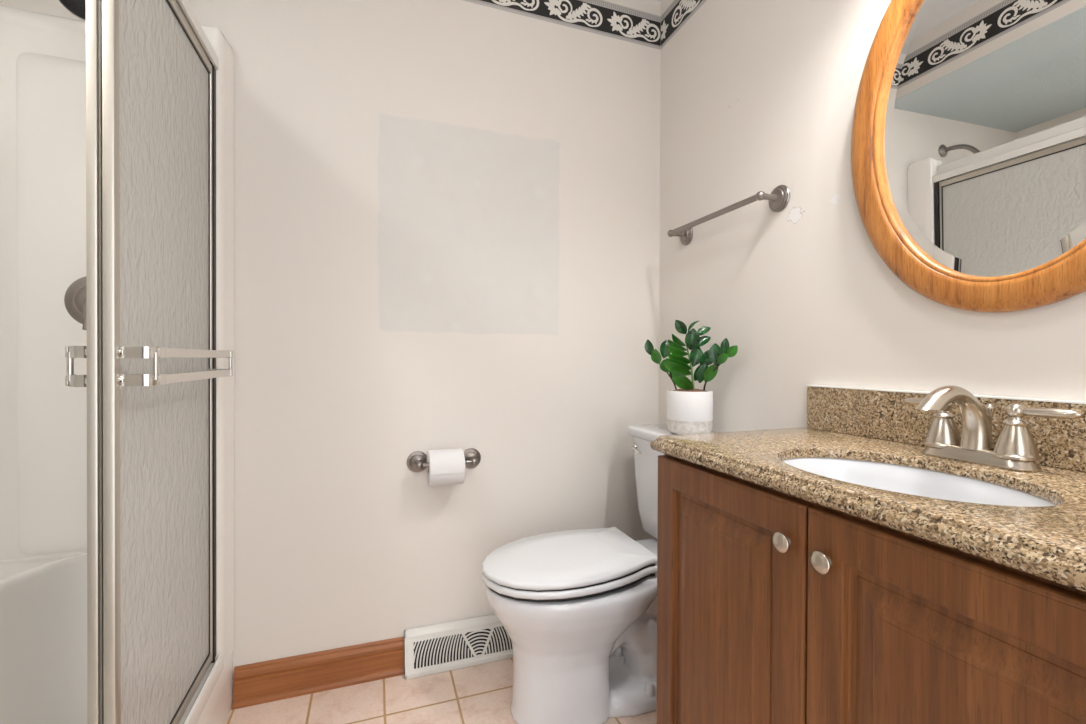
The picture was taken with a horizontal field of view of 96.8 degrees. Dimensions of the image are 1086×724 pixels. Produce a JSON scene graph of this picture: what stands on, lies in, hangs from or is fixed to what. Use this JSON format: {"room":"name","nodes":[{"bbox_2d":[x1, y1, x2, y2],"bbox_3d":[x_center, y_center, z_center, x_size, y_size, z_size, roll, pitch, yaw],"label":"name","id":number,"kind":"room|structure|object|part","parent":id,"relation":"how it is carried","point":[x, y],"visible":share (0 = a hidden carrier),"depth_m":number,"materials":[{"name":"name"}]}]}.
{"room":"bathroom","nodes":[
{"label":"bathroom","id":0,"kind":"room"},
{"bbox_2d":[0,0,660,681],"bbox_3d":[-0.651,-0.202,1.575,2.520,2.437,0.100,0,0,-19],"label":"wall","id":1,"kind":"structure","parent":0,"point":[447,212],"depth_m":1.61,"materials":[{"name":"paint"}]},
{"bbox_2d":[59,0,85,20],"bbox_3d":[-1.119,-0.943,1.220,0.106,0.214,0.248,0,0,-19],"label":"sprayer","id":2,"kind":"object","parent":1,"relation":"attached to","point":[76,7],"visible":0.38,"depth_m":1.16,"materials":[{"name":"black metal"}]},
{"bbox_2d":[176,0,223,723],"bbox_3d":[-0.729,-0.013,0.775,0.082,1.725,1.144,0,0,-19],"label":"shower door frame","id":3,"kind":"object","parent":1,"relation":"attached to","point":[199,700],"visible":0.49,"depth_m":1.30,"materials":[{"name":"white metal"}]},
{"bbox_2d":[232,636,403,709],"bbox_3d":[-0.685,0.962,1.504,0.484,0.109,0.030,0,0,-19],"label":"baseboard","id":4,"kind":"structure","parent":1,"relation":"attached to","point":[257,683],"depth_m":1.50,"materials":[{"name":"brown wood"}]},
{"bbox_2d":[407,448,480,472],"bbox_3d":[-0.322,0.333,1.602,0.249,0.070,0.074,0,0,-19],"label":"toilet paper holder","id":5,"kind":"object","parent":1,"relation":"attached to","point":[416,461],"visible":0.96,"depth_m":1.60,"materials":[{"name":"grey metal"}]},
{"bbox_3d":[-0.406,0.332,1.573,0.071,0.070,0.074,0,0,-19],"label":"post","id":6,"kind":"part","parent":5,"relation":"part of","materials":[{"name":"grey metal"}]},
{"bbox_2d":[427,448,464,485],"bbox_3d":[-0.317,0.342,1.572,0.110,0.114,0.114,0,0,-19],"label":"toilet paper roll","id":7,"kind":"object","parent":5,"relation":"hanging from","point":[446,466],"visible":0.98,"depth_m":1.53,"materials":[{"name":"white paper"}]},
{"bbox_3d":[-0.238,0.333,1.631,0.071,0.070,0.074,0,0,-19],"label":"post","id":8,"kind":"part","parent":5,"relation":"part of","materials":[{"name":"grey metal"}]},
{"bbox_2d":[404,614,512,679],"bbox_3d":[-0.222,0.951,1.648,0.482,0.131,0.057,0,0,-19],"label":"air vent","id":9,"kind":"object","parent":1,"relation":"in","point":[437,648],"visible":0.77,"depth_m":1.61,"materials":[{"name":"white metal"}]},
{"bbox_2d":[463,0,660,49],"bbox_3d":[-0.151,-1.298,1.687,1.303,0.131,0.002,0,0,-19],"label":"wallpaper border","id":10,"kind":"object","parent":1,"relation":"attached to","point":[601,17],"visible":1,"depth_m":1.81,"materials":[{"name":"grey printed wallpaper"}]},
{"bbox_2d":[226,645,655,723],"bbox_3d":[-0.259,1.076,0.451,2.520,0.100,2.500,0,0,-19],"label":"floor","id":11,"kind":"structure","parent":0,"point":[481,693],"depth_m":1.44,"materials":[{"name":"tile"}]},
{"bbox_2d":[0,5,234,723],"bbox_3d":[-1.095,0.049,0.647,0.861,1.942,1.356,0,0,-19],"label":"shower stall","id":12,"kind":"object","parent":11,"relation":"on","point":[43,420],"visible":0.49,"depth_m":1.26,"materials":[{"name":"white"}]},
{"bbox_3d":[-1.291,0.026,1.107,0.796,1.882,0.358,0,0,-19],"label":"corner panel","id":13,"kind":"part","parent":12,"relation":"part of","materials":[{"name":"white plastic"}]},
{"bbox_3d":[-1.285,0.740,1.050,0.740,0.455,0.455,0,0,-19],"label":"corner seat","id":14,"kind":"part","parent":12,"relation":"part of","materials":[{"name":"white plastic"}]},
{"bbox_3d":[-1.175,-0.149,1.316,0.410,1.320,0.010,0,0,-19],"label":"panel","id":15,"kind":"part","parent":12,"relation":"part of","materials":[{"name":"white plastic"}]},
{"bbox_2d":[64,276,86,329],"bbox_3d":[-1.194,-0.160,1.278,0.145,0.153,0.066,0,0,-19],"label":"shower valve","id":16,"kind":"object","parent":12,"relation":"attached to","point":[75,299],"visible":0.33,"depth_m":1.28,"materials":[{"name":"grey metal"}]},
{"bbox_3d":[-1.189,-0.126,1.264,0.024,0.086,0.036,0,0,-19],"label":"handle","id":17,"kind":"part","parent":16,"relation":"part of","materials":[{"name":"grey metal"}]},
{"bbox_2d":[65,0,103,723],"bbox_3d":[-0.848,0.011,1.041,0.052,1.596,0.525,0,0,-19],"label":"shower door","id":18,"kind":"structure","parent":12,"relation":"attached to","point":[93,380],"depth_m":0.80,"materials":[{"name":"silver metal"}]},
{"bbox_2d":[102,0,232,723],"bbox_3d":[-0.788,0.008,1.063,0.075,1.602,0.522,0,0,-19],"label":"shower door","id":19,"kind":"structure","parent":12,"relation":"attached to","point":[158,373],"depth_m":0.96,"materials":[{"name":"grey glass"}]},
{"bbox_3d":[-0.815,0.009,1.060,0.004,1.564,0.499,0,0,-19],"label":"glass panel","id":20,"kind":"part","parent":19,"relation":"part of","materials":[{"name":"white"}]},
{"bbox_3d":[-0.812,-0.782,1.054,0.016,0.024,0.492,0,0,-19],"label":"rail","id":21,"kind":"part","parent":19,"relation":"part of","materials":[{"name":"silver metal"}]},
{"bbox_3d":[-0.819,0.798,1.066,0.016,0.022,0.492,0,0,-19],"label":"rail","id":22,"kind":"part","parent":19,"relation":"part of","materials":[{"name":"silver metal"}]},
{"bbox_2d":[482,424,714,723],"bbox_3d":[0.193,0.625,1.480,0.770,0.792,0.432,0,0,-19],"label":"toilet","id":23,"kind":"object","parent":11,"relation":"on","point":[566,601],"visible":0.79,"depth_m":1.34,"materials":[{"name":"white ceramic"}]},
{"bbox_3d":[0.061,0.603,1.434,0.490,0.035,0.357,0,0,-19],"label":"seat","id":24,"kind":"part","parent":23,"relation":"part of","materials":[{"name":"white plastic"}]},
{"bbox_3d":[0.061,0.576,1.434,0.490,0.041,0.357,0,0,-19],"label":"lid","id":25,"kind":"part","parent":23,"relation":"part of","materials":[{"name":"white plastic"}]},
{"bbox_3d":[0.185,0.814,1.479,0.731,0.412,0.360,0,0,-19],"label":"bowl","id":26,"kind":"part","parent":23,"relation":"part of","materials":[{"name":"white ceramic"}]},
{"bbox_3d":[0.320,0.298,1.668,0.022,0.030,0.080,0,0,-7],"label":"flush lever","id":27,"kind":"part","parent":23,"relation":"part of","materials":[{"name":"silver metal"}]},
{"bbox_3d":[0.465,0.436,1.574,0.188,0.342,0.406,0,0,-19],"label":"tank","id":28,"kind":"part","parent":23,"relation":"part of","materials":[{"name":"white ceramic"}]},
{"bbox_3d":[0.461,0.247,1.571,0.205,0.034,0.432,0,0,-19],"label":"tank lid","id":29,"kind":"part","parent":23,"relation":"part of","materials":[{"name":"white ceramic"}]},
{"bbox_2d":[645,320,737,434],"bbox_3d":[0.475,0.048,1.541,0.281,0.363,0.142,0,0,26],"label":"potted plant","id":30,"kind":"object","parent":23,"relation":"on","point":[689,409],"visible":0.98,"depth_m":1.51,"materials":[{"name":"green plant"}]},
{"bbox_3d":[0.391,0.035,1.558,0.085,0.125,0.007,0,0,7],"label":"stem","id":31,"kind":"part","parent":30,"relation":"part of","materials":[{"name":"brown"}]},
{"bbox_3d":[0.470,0.007,1.537,0.035,0.182,0.012,0,0,-19],"label":"stem","id":32,"kind":"part","parent":30,"relation":"part of","materials":[{"name":"green plant"}]},
{"bbox_3d":[0.469,0.160,1.544,0.142,0.138,0.142,0,0,-19],"label":"pot","id":33,"kind":"part","parent":30,"relation":"part of","materials":[{"name":"white ceramic"}]},
{"bbox_3d":[0.532,0.036,1.492,0.017,0.128,0.115,0,0,-24],"label":"stem","id":34,"kind":"part","parent":30,"relation":"part of","materials":[{"name":"brown"}]},
{"bbox_2d":[656,454,1085,723],"bbox_3d":[0.596,0.615,0.779,0.484,0.823,0.790,0,0,-19],"label":"vanity cabinet","id":35,"kind":"object","parent":11,"relation":"on","point":[774,606],"visible":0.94,"depth_m":0.66,"materials":[{"name":"brown wood"}]},
{"bbox_3d":[0.325,0.565,0.895,0.018,0.710,0.390,0,0,-19],"label":"door","id":36,"kind":"part","parent":35,"relation":"part of","materials":[{"name":"brown wood"}]},
{"bbox_3d":[0.364,0.274,0.734,0.016,0.032,0.032,0,0,-19],"label":"knob","id":37,"kind":"part","parent":35,"relation":"part of","materials":[{"name":"silver metal"}]},
{"bbox_3d":[0.387,0.278,0.669,0.016,0.032,0.032,0,0,-19],"label":"knob","id":38,"kind":"part","parent":35,"relation":"part of","materials":[{"name":"silver metal"}]},
{"bbox_2d":[650,385,1085,591],"bbox_3d":[0.601,0.132,0.783,0.478,0.141,0.847,0,0,-19],"label":"countertop","id":39,"kind":"structure","parent":35,"relation":"on","point":[865,424],"depth_m":0.77,"materials":[{"name":"beige stone"}]},
{"bbox_2d":[782,457,1055,506],"bbox_3d":[0.555,0.269,0.762,0.318,0.161,0.416,0,0,-19],"label":"sink","id":40,"kind":"object","parent":39,"relation":"in","point":[884,476],"visible":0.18,"depth_m":0.85,"materials":[{"name":"white ceramic"}]},
{"bbox_2d":[904,385,1082,471],"bbox_3d":[0.733,0.105,0.838,0.203,0.132,0.200,0,0,19],"label":"faucet","id":41,"kind":"object","parent":39,"relation":"on","point":[1015,448],"visible":1,"depth_m":0.80,"materials":[{"name":"silver metal"}]},
{"bbox_3d":[0.719,0.077,0.918,0.018,0.016,0.064,0,0,-19],"label":"lever","id":42,"kind":"part","parent":41,"relation":"part of","materials":[{"name":"silver metal"}]},
{"bbox_3d":[0.729,0.109,0.878,0.057,0.087,0.057,0,0,-19],"label":"handle","id":43,"kind":"part","parent":41,"relation":"part of","materials":[{"name":"silver metal"}]},
{"bbox_3d":[0.685,0.097,0.807,0.164,0.115,0.043,0,0,-19],"label":"spout","id":44,"kind":"part","parent":41,"relation":"part of","materials":[{"name":"silver metal"}]},
{"bbox_3d":[0.746,0.159,0.829,0.059,0.025,0.164,0,0,-19],"label":"plate","id":45,"kind":"part","parent":41,"relation":"part of","materials":[{"name":"silver metal"}]},
{"bbox_3d":[0.777,0.118,0.839,0.014,0.091,0.014,0,0,-19],"label":"lift rod","id":46,"kind":"part","parent":41,"relation":"part of","materials":[{"name":"silver metal"}]},
{"bbox_3d":[0.763,0.110,0.779,0.057,0.087,0.057,0,0,-19],"label":"handle","id":47,"kind":"part","parent":41,"relation":"part of","materials":[{"name":"silver metal"}]},
{"bbox_3d":[0.781,0.079,0.741,0.018,0.016,0.064,0,0,-19],"label":"lever","id":48,"kind":"part","parent":41,"relation":"part of","materials":[{"name":"silver metal"}]},
{"bbox_3d":[0.410,0.561,0.713,0.017,0.714,0.754,0,0,-19],"label":"frame","id":49,"kind":"part","parent":35,"relation":"part of","materials":[{"name":"brown wood"}]},
{"bbox_3d":[0.456,0.568,0.521,0.018,0.710,0.395,0,0,-19],"label":"door","id":50,"kind":"part","parent":35,"relation":"part of","materials":[{"name":"brown wood"}]},
{"bbox_2d":[658,0,1085,431],"bbox_3d":[0.887,-0.191,0.843,0.100,2.437,2.300,0,0,-19],"label":"wall","id":51,"kind":"structure","parent":0,"point":[756,96],"depth_m":1.30,"materials":[{"name":"paint"}]},
{"bbox_2d":[661,0,705,48],"bbox_3d":[0.836,-1.288,0.840,0.002,0.131,2.250,0,0,-19],"label":"wallpaper border","id":52,"kind":"object","parent":51,"relation":"attached to","point":[679,12],"visible":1,"depth_m":1.80,"materials":[{"name":"grey paper"}]},
{"bbox_2d":[667,185,789,244],"bbox_3d":[0.551,-0.457,1.529,0.080,0.072,0.495,0,0,-19],"label":"towel bar","id":53,"kind":"object","parent":51,"relation":"attached to","point":[779,197],"visible":1,"depth_m":1.38,"materials":[{"name":"grey metal"}]},
{"bbox_3d":[0.482,-0.458,1.728,0.080,0.072,0.073,0,0,-19],"label":"post","id":54,"kind":"part","parent":53,"relation":"part of","materials":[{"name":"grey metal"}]},
{"bbox_3d":[0.621,-0.455,1.330,0.080,0.072,0.073,0,0,-19],"label":"post","id":55,"kind":"part","parent":53,"relation":"part of","materials":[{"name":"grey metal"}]},
{"bbox_2d":[807,386,1085,471],"bbox_3d":[0.818,0.118,0.854,0.020,0.106,0.813,0,0,-19],"label":"backsplash","id":56,"kind":"structure","parent":51,"relation":"attached to","point":[884,415],"depth_m":1.00,"materials":[{"name":"beige stone"}]},
{"bbox_2d":[851,0,1085,312],"bbox_3d":[0.810,-0.479,0.849,0.024,0.782,0.576,-1,1,-19],"label":"oval mirror","id":57,"kind":"object","parent":51,"relation":"attached to","point":[968,135],"visible":1,"depth_m":0.89,"materials":[{"name":"brown wood"}]}
]}

